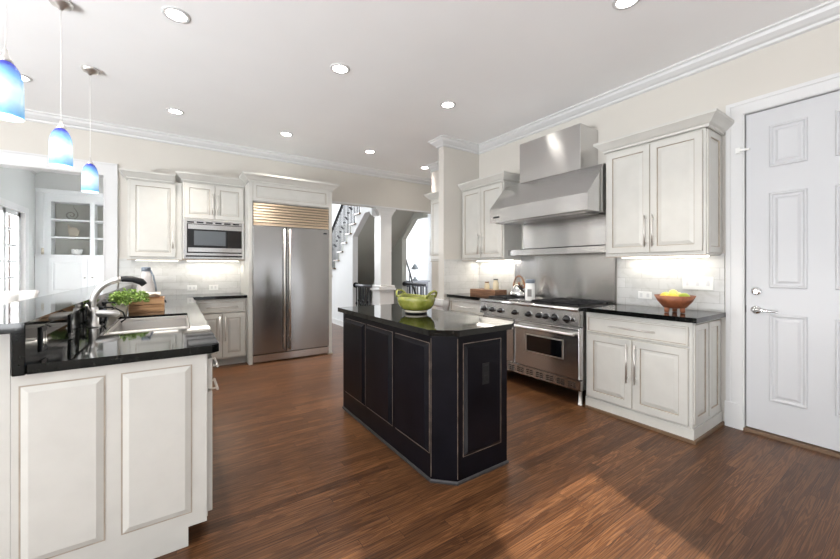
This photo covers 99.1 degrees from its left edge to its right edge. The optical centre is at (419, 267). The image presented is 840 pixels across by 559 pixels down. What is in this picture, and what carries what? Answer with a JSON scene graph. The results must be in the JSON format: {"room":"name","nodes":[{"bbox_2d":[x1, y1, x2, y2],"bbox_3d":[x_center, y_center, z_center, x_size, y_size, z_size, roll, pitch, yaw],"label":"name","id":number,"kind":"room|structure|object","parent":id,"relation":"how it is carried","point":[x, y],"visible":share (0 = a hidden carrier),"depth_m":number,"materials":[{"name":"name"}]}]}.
{"room":"kitchen","nodes":[
{"label":"kitchen","id":0,"kind":"room"},
{"bbox_2d":[0,334,10,558],"bbox_3d":[-2.680,0.758,2.931,0.108,1.043,3.937,0,0,-34],"label":"wall","id":1,"kind":"structure","parent":0,"point":[5,339],"depth_m":1.33,"materials":[{"name":"white paint"}]},
{"bbox_2d":[0,283,133,333],"bbox_3d":[-2.699,0.217,2.871,0.320,0.038,4.015,0,0,-34],"label":"countertop","id":2,"kind":"structure","parent":1,"relation":"on","point":[23,316],"depth_m":1.81,"materials":[{"name":"stone"}]},
{"bbox_2d":[0,167,35,290],"bbox_3d":[-6.186,-0.255,5.230,0.140,3.070,3.490,0,0,-34],"label":"wall","id":3,"kind":"structure","parent":0,"point":[17,186],"depth_m":5.94,"materials":[{"name":"paint"}]},
{"bbox_2d":[0,197,28,290],"bbox_3d":[-6.261,0.135,5.415,0.105,2.290,1.600,0,0,-34],"label":"window","id":4,"kind":"structure","parent":3,"relation":"in","point":[4,212],"depth_m":5.70,"materials":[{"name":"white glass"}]},
{"bbox_2d":[35,171,102,192],"bbox_3d":[-6.395,-1.617,6.994,1.500,0.345,0.340,0,0,-34],"label":"ceiling","id":5,"kind":"structure","parent":0,"point":[48,180],"depth_m":6.61,"materials":[{"name":"paint"}]},
{"bbox_2d":[0,119,431,283],"bbox_3d":[-3.206,-0.255,5.064,10.200,3.070,0.140,0,0,-34],"label":"wall","id":6,"kind":"structure","parent":0,"point":[27,136],"depth_m":4.91,"materials":[{"name":"paint"}]},
{"bbox_2d":[0,149,117,283],"bbox_3d":[-4.573,-0.018,4.127,1.685,2.595,0.190,0,0,-34],"label":"trim","id":7,"kind":"structure","parent":6,"relation":"attached to","point":[108,172],"depth_m":4.47,"materials":[{"name":"white wood"}]},
{"bbox_2d":[118,168,181,259],"bbox_3d":[-3.420,-0.641,4.576,0.627,1.087,0.415,0,0,-34],"label":"upper cabinet","id":8,"kind":"object","parent":6,"relation":"attached to","point":[154,199],"visible":0.99,"depth_m":4.47,"materials":[{"name":"wood"}]},
{"bbox_2d":[136,260,177,260],"bbox_3d":[-3.407,-0.098,4.649,0.440,0.012,0.040,0,0,-34],"label":"strip light","id":9,"kind":"object","parent":8,"relation":"attached to","point":[136,260],"visible":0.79,"depth_m":4.63,"materials":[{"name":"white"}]},
{"bbox_2d":[119,259,239,294],"bbox_3d":[-3.246,0.122,4.945,1.400,0.485,0.012,0,0,-34],"label":"tiled wall","id":10,"kind":"structure","parent":6,"relation":"attached to","point":[171,277],"depth_m":4.96,"materials":[{"name":"white tile"}]},
{"bbox_2d":[187,285,196,290],"bbox_3d":[-3.171,0.278,4.982,0.115,0.075,0.010,0,0,-34],"label":"outlet","id":11,"kind":"object","parent":10,"relation":"attached to","point":[189,287],"visible":1,"depth_m":4.98,"materials":[{"name":"white plastic"}]},
{"bbox_2d":[209,285,217,289],"bbox_3d":[-2.956,0.278,5.128,0.115,0.075,0.010,0,0,-34],"label":"outlet","id":12,"kind":"object","parent":10,"relation":"attached to","point":[211,287],"visible":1,"depth_m":5.13,"materials":[{"name":"white plastic"}]},
{"bbox_2d":[175,170,244,260],"bbox_3d":[-2.865,-0.659,4.899,0.796,1.122,0.505,0,0,-34],"label":"upper cabinet","id":13,"kind":"object","parent":6,"relation":"attached to","point":[205,197],"visible":0.94,"depth_m":4.74,"materials":[{"name":"wood"}]},
{"bbox_2d":[184,220,243,258],"bbox_3d":[-2.831,-0.370,4.917,0.695,0.490,0.385,0,0,-34],"label":"microwave","id":14,"kind":"object","parent":13,"relation":"in","point":[202,239],"visible":1,"depth_m":4.75,"materials":[{"name":"silver metal"}]},
{"bbox_2d":[25,109,431,185],"bbox_3d":[-0.767,-1.736,1.607,10.060,0.108,8.320,0,0,-34],"label":"trim","id":15,"kind":"structure","parent":6,"relation":"attached to","point":[36,116],"depth_m":5.01,"materials":[{"name":"white wood"}]},
{"bbox_2d":[332,201,430,212],"bbox_3d":[-0.342,-1.135,6.920,3.375,0.030,0.015,0,0,-34],"label":"trim","id":16,"kind":"structure","parent":6,"relation":"attached to","point":[332,201],"depth_m":6.63,"materials":[{"name":"white wood"}]},
{"bbox_2d":[332,207,376,320],"bbox_3d":[-1.815,-0.170,8.156,0.120,2.900,3.407,0,0,-34],"label":"wall","id":17,"kind":"structure","parent":0,"point":[345,274],"depth_m":7.62,"materials":[{"name":"paint"}]},
{"bbox_2d":[332,318,342,326],"bbox_3d":[-2.188,1.225,8.575,0.025,0.110,2.760,0,0,-34],"label":"baseboard","id":18,"kind":"structure","parent":17,"relation":"attached to","point":[335,321],"depth_m":8.09,"materials":[{"name":"white wood"}]},
{"bbox_2d":[332,204,427,305],"bbox_3d":[-1.563,-1.520,9.860,0.125,5.600,5.940,0,0,-34],"label":"wall","id":19,"kind":"structure","parent":0,"point":[398,254],"depth_m":8.18,"materials":[{"name":"paint"}]},
{"bbox_2d":[358,210,413,305],"bbox_3d":[-1.306,-0.115,8.444,1.045,2.742,3.310,0,0,-34],"label":"wall","id":20,"kind":"structure","parent":0,"point":[399,219],"depth_m":7.98,"materials":[{"name":"paint"}]},
{"bbox_2d":[0,0,829,178],"bbox_3d":[-1.420,-1.850,4.840,12.900,0.120,14.800,0,0,-34],"label":"ceiling","id":21,"kind":"structure","parent":0,"point":[245,73],"depth_m":3.09,"materials":[{"name":"paint"}]},
{"bbox_2d":[0,0,24,121],"bbox_3d":[-1.880,-1.237,1.624,0.128,1.104,0.127,0,0,-34],"label":"pendant lamp","id":22,"kind":"object","parent":21,"relation":"hanging from","point":[12,92],"visible":1,"depth_m":1.61,"materials":[{"name":"blue glass"}]},
{"bbox_2d":[21,74,32,81],"bbox_3d":[-3.751,-1.786,3.350,0.176,0.008,0.176,0,0,-34],"label":"recessed light","id":23,"kind":"object","parent":21,"relation":"in","point":[25,78],"visible":0.34,"depth_m":3.37,"materials":[{"name":"white"}]},
{"bbox_2d":[48,0,73,167],"bbox_3d":[-2.412,-1.237,2.405,0.128,1.104,0.127,0,0,-34],"label":"pendant lamp","id":24,"kind":"object","parent":21,"relation":"hanging from","point":[60,149],"visible":1,"depth_m":2.38,"materials":[{"name":"blue glass"}]},
{"bbox_2d":[80,65,99,192],"bbox_3d":[-2.966,-1.237,3.219,0.128,1.104,0.127,0,0,-34],"label":"pendant lamp","id":25,"kind":"object","parent":21,"relation":"hanging from","point":[89,175],"visible":1,"depth_m":3.19,"materials":[{"name":"blue glass"}]},
{"bbox_2d":[166,108,183,114],"bbox_3d":[-2.794,-1.786,4.086,0.176,0.008,0.176,0,0,-34],"label":"recessed light","id":26,"kind":"object","parent":21,"relation":"in","point":[170,110],"visible":1,"depth_m":4.08,"materials":[{"name":"white"}]},
{"bbox_2d":[161,6,190,23],"bbox_3d":[-1.722,-1.786,2.529,0.176,0.008,0.176,0,0,-34],"label":"recessed light","id":27,"kind":"object","parent":21,"relation":"in","point":[175,14],"visible":1,"depth_m":2.52,"materials":[{"name":"white"}]},
{"bbox_2d":[279,132,292,136],"bbox_3d":[-1.787,-1.786,4.784,0.176,0.008,0.176,0,0,-34],"label":"recessed light","id":28,"kind":"object","parent":21,"relation":"in","point":[286,134],"visible":1,"depth_m":4.78,"materials":[{"name":"white"}]},
{"bbox_2d":[330,63,349,73],"bbox_3d":[-0.718,-1.786,3.213,0.176,0.008,0.176,0,0,-34],"label":"recessed light","id":29,"kind":"object","parent":21,"relation":"in","point":[339,68],"visible":1,"depth_m":3.21,"materials":[{"name":"white"}]},
{"bbox_2d":[364,150,375,153],"bbox_3d":[-0.769,-1.786,5.501,0.176,0.008,0.176,0,0,-34],"label":"recessed light","id":30,"kind":"object","parent":21,"relation":"in","point":[365,151],"visible":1,"depth_m":5.49,"materials":[{"name":"white"}]},
{"bbox_2d":[440,101,455,108],"bbox_3d":[0.306,-1.786,3.922,0.176,0.008,0.176,0,0,-34],"label":"recessed light","id":31,"kind":"object","parent":21,"relation":"in","point":[446,104],"visible":1,"depth_m":3.91,"materials":[{"name":"white"}]},
{"bbox_2d":[612,0,639,9],"bbox_3d":[1.383,-1.786,2.393,0.176,0.008,0.176,0,0,-34],"label":"recessed light","id":32,"kind":"object","parent":21,"relation":"in","point":[616,4],"visible":1,"depth_m":2.42,"materials":[{"name":"white"}]},
{"bbox_2d":[406,214,431,294],"bbox_3d":[-0.681,-0.255,11.235,2.880,3.070,0.140,0,0,-34],"label":"wall","id":33,"kind":"structure","parent":0,"point":[418,240],"depth_m":11.62,"materials":[{"name":"paint"}]},
{"bbox_2d":[439,146,478,310],"bbox_3d":[0.569,-0.255,5.181,0.667,3.070,0.115,0,0,-34],"label":"wall","id":34,"kind":"structure","parent":0,"point":[456,167],"depth_m":5.03,"materials":[{"name":"paint"}]},
{"bbox_2d":[434,298,448,310],"bbox_3d":[0.288,0.517,4.990,0.107,0.165,0.235,0,0,-34],"label":"corbel","id":35,"kind":"object","parent":34,"relation":"attached to","point":[440,304],"visible":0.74,"depth_m":4.93,"materials":[{"name":"white wood"}]},
{"bbox_2d":[444,259,478,293],"bbox_3d":[0.603,0.122,5.127,0.648,0.485,0.012,0,0,-34],"label":"tiled wall","id":36,"kind":"structure","parent":34,"relation":"attached to","point":[460,276],"depth_m":5.10,"materials":[{"name":"white tile"}]},
{"bbox_2d":[154,308,839,558],"bbox_3d":[-1.420,1.330,4.840,12.900,0.100,14.800,0,0,-34],"label":"floor","id":37,"kind":"structure","parent":0,"point":[296,476],"depth_m":2.03,"materials":[{"name":"brown wood"}]},
{"bbox_2d":[9,215,10,290],"bbox_3d":[-8.755,-0.320,7.564,0.160,3.200,0.160,0,0,-34],"label":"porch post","id":38,"kind":"object","parent":37,"relation":"on","point":[9,215],"visible":0.02,"depth_m":7.56,"materials":[{"name":"white wood"}]},
{"bbox_2d":[0,290,38,304],"bbox_3d":[-3.155,0.722,2.691,0.476,1.118,0.522,0,0,-34],"label":"bar stool","id":39,"kind":"object","parent":37,"relation":"on","point":[6,297],"visible":0.16,"depth_m":2.86,"materials":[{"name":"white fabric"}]},
{"bbox_2d":[34,188,102,296],"bbox_3d":[-6.378,-0.080,6.961,1.488,2.720,0.404,0,0,-34],"label":"built-in hutch","id":40,"kind":"object","parent":37,"relation":"on","point":[57,270],"visible":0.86,"depth_m":6.74,"materials":[{"name":"white wood"}]},
{"bbox_2d":[66,206,78,218],"bbox_3d":[-6.621,-1.052,6.816,0.178,0.275,0.024,0,0,-34],"label":"sculpture","id":41,"kind":"object","parent":40,"relation":"on","point":[73,206],"visible":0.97,"depth_m":6.82,"materials":[{"name":"grey metal"}]},
{"bbox_2d":[67,224,79,236],"bbox_3d":[-6.608,-0.710,6.836,0.170,0.250,0.060,0,0,-34],"label":"vase","id":42,"kind":"object","parent":40,"relation":"on","point":[73,232],"visible":0.9,"depth_m":6.81,"materials":[{"name":"beige ceramic"}]},
{"bbox_2d":[71,249,82,254],"bbox_3d":[-6.564,-0.302,6.854,0.164,0.111,0.166,0,0,-34],"label":"dish","id":43,"kind":"object","parent":40,"relation":"on","point":[74,251],"visible":0.96,"depth_m":6.80,"materials":[{"name":"white ceramic"}]},
{"bbox_2d":[10,353,218,558],"bbox_3d":[-2.165,0.841,2.889,0.694,0.878,3.307,0,0,-34],"label":"base cabinet","id":44,"kind":"object","parent":37,"relation":"on","point":[115,461],"visible":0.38,"depth_m":1.50,"materials":[{"name":"wood"}]},
{"bbox_2d":[27,292,246,374],"bbox_3d":[-2.073,0.382,3.333,1.250,0.037,3.967,0,0,-34],"label":"countertop","id":45,"kind":"structure","parent":44,"relation":"on","point":[87,348],"depth_m":1.71,"materials":[{"name":"stone"}]},
{"bbox_2d":[11,287,132,376],"bbox_3d":[-2.602,0.319,2.965,0.036,0.163,3.980,0,0,-34],"label":"granite riser","id":46,"kind":"object","parent":45,"relation":"on","point":[25,347],"visible":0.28,"depth_m":1.46,"materials":[{"name":"black stone"}]},
{"bbox_2d":[40,325,46,351],"bbox_3d":[-1.579,0.295,1.502,0.008,0.100,0.070,0,0,-34],"label":"outlet","id":47,"kind":"object","parent":46,"relation":"attached to","point":[43,330],"visible":1,"depth_m":1.49,"materials":[{"name":"black plastic"}]},
{"bbox_2d":[69,313,73,333],"bbox_3d":[-1.854,0.295,1.907,0.008,0.100,0.070,0,0,-34],"label":"outlet","id":48,"kind":"object","parent":46,"relation":"attached to","point":[71,316],"visible":1,"depth_m":1.89,"materials":[{"name":"black plastic"}]},
{"bbox_2d":[99,306,112,321],"bbox_3d":[-2.127,0.310,2.424,0.078,0.105,0.035,0,0,-34],"label":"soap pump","id":49,"kind":"object","parent":45,"relation":"on","point":[100,307],"visible":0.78,"depth_m":2.40,"materials":[{"name":"black plastic"}]},
{"bbox_2d":[102,301,115,319],"bbox_3d":[-2.183,0.298,2.506,0.078,0.130,0.035,0,0,-34],"label":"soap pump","id":50,"kind":"object","parent":45,"relation":"on","point":[104,303],"visible":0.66,"depth_m":2.49,"materials":[{"name":"black plastic"}]},
{"bbox_2d":[103,307,126,323],"bbox_3d":[-1.989,0.308,2.335,0.120,0.105,0.010,0,0,-34],"label":"hose","id":51,"kind":"object","parent":45,"relation":"on","point":[105,319],"visible":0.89,"depth_m":2.35,"materials":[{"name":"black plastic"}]},
{"bbox_2d":[85,276,146,327],"bbox_3d":[-1.899,0.207,2.246,0.297,0.312,0.117,0,0,-34],"label":"faucet","id":52,"kind":"object","parent":45,"relation":"on","point":[94,313],"visible":1,"depth_m":2.21,"materials":[{"name":"silver metal"}]},
{"bbox_2d":[106,303,127,314],"bbox_3d":[-2.347,0.317,2.781,0.124,0.093,0.124,0,0,-34],"label":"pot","id":53,"kind":"object","parent":45,"relation":"on","point":[122,307],"depth_m":2.75,"materials":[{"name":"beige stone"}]},
{"bbox_2d":[106,288,149,314],"bbox_3d":[-2.278,0.258,2.805,0.265,0.209,0.201,0,0,-34],"label":"potted herb","id":54,"kind":"object","parent":45,"relation":"on","point":[122,299],"visible":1,"depth_m":2.76,"materials":[{"name":"green plant"}]},
{"bbox_2d":[102,315,189,335],"bbox_3d":[-1.801,0.491,2.403,0.417,0.232,0.910,0,0,-34],"label":"sink","id":55,"kind":"object","parent":45,"relation":"in","point":[149,324],"visible":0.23,"depth_m":2.71,"materials":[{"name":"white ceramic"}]},
{"bbox_2d":[136,267,156,296],"bbox_3d":[-2.800,0.176,3.659,0.216,0.373,0.216,0,0,-34],"label":"carafe","id":56,"kind":"object","parent":45,"relation":"on","point":[146,274],"visible":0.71,"depth_m":3.63,"materials":[{"name":"grey ceramic"}]},
{"bbox_2d":[128,296,166,312],"bbox_3d":[-2.307,0.307,3.045,0.250,0.112,0.230,0,0,-34],"label":"wooden crate","id":57,"kind":"object","parent":45,"relation":"on","point":[156,303],"visible":0.81,"depth_m":2.96,"materials":[{"name":"brown wood"}]},
{"bbox_2d":[145,291,160,296],"bbox_3d":[-2.314,0.224,3.052,0.165,0.043,0.190,0,0,-34],"label":"folded napkin","id":58,"kind":"object","parent":57,"relation":"on","point":[149,293],"visible":0.53,"depth_m":3.02,"materials":[{"name":"beige fabric"}]},
{"bbox_2d":[197,298,246,365],"bbox_3d":[-2.726,0.841,4.893,0.572,0.878,0.673,0,0,-34],"label":"base cabinet","id":59,"kind":"object","parent":37,"relation":"on","point":[226,318],"visible":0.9,"depth_m":4.69,"materials":[{"name":"wood"}]},
{"bbox_2d":[239,171,339,364],"bbox_3d":[-1.969,0.018,5.301,1.302,2.525,0.850,0,0,-34],"label":"refrigerator surround","id":60,"kind":"object","parent":37,"relation":"on","point":[259,187],"visible":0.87,"depth_m":4.94,"materials":[{"name":"wood"}]},
{"bbox_2d":[253,202,328,362],"bbox_3d":[-1.966,0.193,5.297,1.037,2.135,0.790,0,0,-34],"label":"refrigerator","id":61,"kind":"object","parent":37,"relation":"on","point":[291,243],"visible":1,"depth_m":4.98,"materials":[{"name":"silver metal"}]},
{"bbox_2d":[332,205,360,268],"bbox_3d":[-1.486,-0.606,8.544,1.220,3.772,3.623,0,0,-34],"label":"staircase","id":62,"kind":"structure","parent":37,"relation":"on","point":[352,211],"depth_m":7.88,"materials":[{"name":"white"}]},
{"bbox_2d":[353,282,371,305],"bbox_3d":[-1.139,0.790,7.164,0.110,0.979,0.745,0,0,-34],"label":"railing","id":63,"kind":"object","parent":37,"relation":"on","point":[355,284],"visible":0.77,"depth_m":7.16,"materials":[{"name":"grey metal"}]},
{"bbox_2d":[370,207,395,304],"bbox_3d":[-0.718,0.077,6.861,0.435,2.405,0.410,0,0,-34],"label":"column","id":64,"kind":"structure","parent":37,"relation":"on","point":[382,291],"depth_m":6.75,"materials":[{"name":"white wood"}]},
{"bbox_2d":[406,258,414,293],"bbox_3d":[-0.245,0.481,8.575,0.073,1.598,1.023,0,0,-18],"label":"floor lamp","id":65,"kind":"object","parent":37,"relation":"on","point":[410,275],"visible":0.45,"depth_m":8.50,"materials":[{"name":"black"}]},
{"bbox_2d":[402,281,425,294],"bbox_3d":[-0.124,0.790,7.752,0.110,0.979,0.815,0,0,-34],"label":"railing","id":66,"kind":"object","parent":37,"relation":"on","point":[404,283],"visible":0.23,"depth_m":7.72,"materials":[{"name":"grey metal"}]},
{"bbox_2d":[406,280,429,294],"bbox_3d":[-0.124,0.835,11.154,0.750,0.890,0.420,0,0,-34],"label":"console table","id":67,"kind":"object","parent":37,"relation":"on","point":[407,281],"visible":0.3,"depth_m":11.16,"materials":[{"name":"grey"}]},
{"bbox_2d":[411,262,418,280],"bbox_3d":[-0.155,0.090,11.049,0.240,0.600,0.236,0,0,-34],"label":"lantern","id":68,"kind":"object","parent":67,"relation":"on","point":[414,266],"visible":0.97,"depth_m":10.99,"materials":[{"name":"grey metal"}]},
{"bbox_2d":[342,313,508,485],"bbox_3d":[-0.065,0.840,2.801,0.565,0.880,1.496,0,0,-34],"label":"kitchen island","id":69,"kind":"object","parent":37,"relation":"on","point":[439,403],"visible":0.96,"depth_m":2.25,"materials":[{"name":"black wood"}]},
{"bbox_2d":[338,304,513,336],"bbox_3d":[-0.045,0.380,2.827,0.663,0.036,1.555,0,0,-34],"label":"island countertop","id":70,"kind":"structure","parent":69,"relation":"on","point":[435,322],"depth_m":2.47,"materials":[{"name":"stone"}]},
{"bbox_2d":[395,289,436,313],"bbox_3d":[-0.031,0.267,2.888,0.298,0.190,0.347,0,0,-34],"label":"bowl","id":71,"kind":"object","parent":70,"relation":"on","point":[411,303],"visible":1,"depth_m":2.79,"materials":[{"name":"green ceramic"}]},
{"bbox_2d":[482,362,488,384],"bbox_3d":[0.408,0.655,2.225,0.058,0.130,0.006,0,0,-34],"label":"outlet","id":72,"kind":"object","parent":69,"relation":"attached to","point":[485,365],"depth_m":2.22,"materials":[{"name":"black plastic"}]},
{"bbox_2d":[449,297,483,316],"bbox_3d":[0.817,0.841,4.832,0.646,0.878,0.712,0,0,-34],"label":"base cabinet","id":73,"kind":"object","parent":37,"relation":"on","point":[459,305],"visible":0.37,"depth_m":4.67,"materials":[{"name":"wood"}]},
{"bbox_2d":[447,293,493,299],"bbox_3d":[0.829,0.382,4.836,0.623,0.037,0.718,0,0,-34],"label":"countertop","id":74,"kind":"structure","parent":73,"relation":"on","point":[461,295],"depth_m":4.72,"materials":[{"name":"stone"}]},
{"bbox_2d":[470,288,506,295],"bbox_3d":[0.905,0.323,4.766,0.220,0.081,0.460,0,0,-34],"label":"wooden riser","id":75,"kind":"object","parent":74,"relation":"on","point":[475,291],"visible":0.78,"depth_m":4.65,"materials":[{"name":"brown wood"}]},
{"bbox_2d":[484,282,489,288],"bbox_3d":[0.891,0.232,4.768,0.071,0.101,0.071,0,0,-34],"label":"storage jar","id":76,"kind":"object","parent":75,"relation":"on","point":[486,285],"visible":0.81,"depth_m":4.74,"materials":[{"name":"beige ceramic"}]},
{"bbox_2d":[493,279,498,289],"bbox_3d":[0.981,0.211,4.636,0.076,0.141,0.076,0,0,-34],"label":"storage jar","id":77,"kind":"object","parent":75,"relation":"on","point":[495,283],"visible":1,"depth_m":4.61,"materials":[{"name":"beige ceramic"}]},
{"bbox_2d":[480,295,610,405],"bbox_3d":[1.345,0.808,3.970,0.708,0.944,1.280,0,0,-34],"label":"range","id":78,"kind":"object","parent":37,"relation":"on","point":[546,341],"visible":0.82,"depth_m":3.60,"materials":[{"name":"silver metal"}]},
{"bbox_2d":[509,275,524,296],"bbox_3d":[1.195,0.211,4.322,0.227,0.249,0.228,0,0,8],"label":"kettle","id":79,"kind":"object","parent":78,"relation":"on","point":[518,290],"visible":0.92,"depth_m":4.25,"materials":[{"name":"silver metal"}]},
{"bbox_2d":[525,279,534,299],"bbox_3d":[1.204,0.236,3.917,0.104,0.226,0.104,0,0,-34],"label":"canister","id":80,"kind":"object","parent":78,"relation":"on","point":[529,286],"visible":0.93,"depth_m":3.88,"materials":[{"name":"white ceramic"}]},
{"bbox_2d":[480,298,610,311],"bbox_3d":[1.359,0.385,3.980,0.674,0.040,1.280,0,0,-34],"label":"cooktop","id":81,"kind":"object","parent":78,"relation":"in","point":[546,305],"depth_m":3.69,"materials":[{"name":"silver metal"}]},
{"bbox_2d":[585,312,724,444],"bbox_3d":[1.994,0.841,3.103,0.646,0.878,0.850,0,0,-34],"label":"base cabinet","id":82,"kind":"object","parent":37,"relation":"on","point":[661,376],"visible":1,"depth_m":2.84,"materials":[{"name":"wood"}]},
{"bbox_2d":[584,304,725,323],"bbox_3d":[2.005,0.382,3.108,0.623,0.037,0.862,0,0,-34],"label":"countertop","id":83,"kind":"structure","parent":82,"relation":"on","point":[690,316],"depth_m":2.92,"materials":[{"name":"stone"}]},
{"bbox_2d":[654,294,695,312],"bbox_3d":[2.077,0.292,2.920,0.284,0.139,0.284,0,0,-34],"label":"fruit bowl","id":84,"kind":"object","parent":83,"relation":"on","point":[674,302],"visible":0.97,"depth_m":2.84,"materials":[{"name":"orange ceramic"}]},
{"bbox_2d":[668,289,677,294],"bbox_3d":[2.064,0.207,2.917,0.066,0.066,0.066,0,0,-34],"label":"apple","id":85,"kind":"object","parent":84,"relation":"in","point":[672,290],"visible":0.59,"depth_m":2.90,"materials":[{"name":"yellow food"}]},
{"bbox_2d":[678,293,689,296],"bbox_3d":[2.114,0.231,2.866,0.071,0.064,0.071,0,0,11],"label":"lime","id":86,"kind":"object","parent":84,"relation":"in","point":[681,294],"visible":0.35,"depth_m":2.85,"materials":[{"name":"green food"}]},
{"bbox_2d":[432,20,839,420],"bbox_3d":[2.373,-0.255,3.249,0.140,3.070,7.500,0,0,-34],"label":"wall","id":87,"kind":"structure","parent":0,"point":[814,54],"depth_m":2.97,"materials":[{"name":"paint"}]},
{"bbox_2d":[424,190,438,261],"bbox_3d":[0.435,-0.641,5.596,0.418,1.087,0.709,0,0,-34],"label":"upper cabinet","id":88,"kind":"object","parent":87,"relation":"attached to","point":[433,196],"visible":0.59,"depth_m":5.65,"materials":[{"name":"wood"}]},
{"bbox_2d":[458,171,521,260],"bbox_3d":[0.949,-0.641,4.841,0.418,1.087,0.864,0,0,-34],"label":"upper cabinet","id":89,"kind":"object","parent":87,"relation":"attached to","point":[482,240],"visible":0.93,"depth_m":4.71,"materials":[{"name":"wood"}]},
{"bbox_2d":[477,260,513,261],"bbox_3d":[1.022,-0.098,4.930,0.040,0.012,0.660,0,0,-34],"label":"strip light","id":90,"kind":"object","parent":89,"relation":"attached to","point":[490,260],"visible":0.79,"depth_m":4.86,"materials":[{"name":"white"}]},
{"bbox_2d":[490,123,605,224],"bbox_3d":[1.434,-0.996,3.955,0.611,0.952,1.240,0,0,-34],"label":"range hood","id":91,"kind":"object","parent":87,"relation":"attached to","point":[561,176],"visible":0.98,"depth_m":3.76,"materials":[{"name":"silver metal"}]},
{"bbox_2d":[508,245,605,255],"bbox_3d":[1.567,-0.188,4.067,0.264,0.065,1.240,0,0,-34],"label":"shelf","id":92,"kind":"object","parent":87,"relation":"attached to","point":[582,250],"depth_m":3.93,"materials":[{"name":"silver metal"}]},
{"bbox_2d":[508,214,616,302],"bbox_3d":[1.539,-0.092,4.108,0.264,0.905,1.340,0,0,-34],"label":"backsplash","id":93,"kind":"structure","parent":87,"relation":"attached to","point":[588,274],"depth_m":3.99,"materials":[{"name":"grey metal"}]},
{"bbox_2d":[479,253,724,311],"bbox_3d":[1.684,0.122,4.126,0.012,0.485,2.885,0,0,-34],"label":"tiled wall","id":94,"kind":"structure","parent":87,"relation":"attached to","point":[654,275],"depth_m":3.35,"materials":[{"name":"white tile"}]},
{"bbox_2d":[638,291,651,298],"bbox_3d":[2.149,0.260,3.423,0.010,0.070,0.120,0,0,-34],"label":"outlet","id":95,"kind":"object","parent":94,"relation":"attached to","point":[641,294],"visible":1,"depth_m":3.42,"materials":[{"name":"white plastic"}]},
{"bbox_2d":[683,276,713,289],"bbox_3d":[2.387,0.130,3.070,0.013,0.109,0.213,0,0,-34],"label":"switch plate","id":96,"kind":"object","parent":94,"relation":"attached to","point":[699,283],"visible":1,"depth_m":3.06,"materials":[{"name":"white plastic"}]},
{"bbox_2d":[427,0,839,171],"bbox_3d":[1.996,-1.736,2.992,0.772,0.108,7.500,0,0,-34],"label":"trim","id":97,"kind":"structure","parent":87,"relation":"attached to","point":[828,12],"depth_m":3.18,"materials":[{"name":"white wood"}]},
{"bbox_2d":[593,108,733,257],"bbox_3d":[2.097,-0.641,3.155,0.418,1.087,0.945,0,0,-34],"label":"upper cabinet","id":98,"kind":"object","parent":87,"relation":"attached to","point":[664,181],"visible":0.99,"depth_m":2.97,"materials":[{"name":"wood"}]},
{"bbox_2d":[622,255,708,258],"bbox_3d":[2.182,-0.098,3.228,0.040,0.012,0.680,0,0,-34],"label":"strip light","id":99,"kind":"object","parent":98,"relation":"attached to","point":[700,255],"visible":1,"depth_m":3.18,"materials":[{"name":"white plastic"}]},
{"bbox_2d":[735,147,749,153],"bbox_3d":[2.541,-0.932,2.822,0.026,0.045,0.085,0,0,-34],"label":"guard","id":100,"kind":"object","parent":87,"relation":"attached to","point":[739,150],"visible":1,"depth_m":2.83,"materials":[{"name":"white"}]},
{"bbox_2d":[725,72,839,429],"bbox_3d":[2.819,-0.020,2.514,0.110,2.600,1.044,0,0,-34],"label":"trim","id":101,"kind":"structure","parent":87,"relation":"attached to","point":[735,402],"depth_m":2.85,"materials":[{"name":"white wood"}]},
{"bbox_2d":[743,426,839,457],"bbox_3d":[2.843,1.269,2.527,0.155,0.022,0.818,0,0,-34],"label":"threshold","id":102,"kind":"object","parent":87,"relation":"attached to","point":[746,428],"depth_m":2.60,"materials":[{"name":"brown"}]},
{"bbox_2d":[746,91,839,451],"bbox_3d":[2.801,0.021,2.500,0.104,2.457,0.800,0,0,-34],"label":"door","id":103,"kind":"structure","parent":87,"relation":"in","point":[793,156],"depth_m":2.61,"materials":[{"name":"white wood"}]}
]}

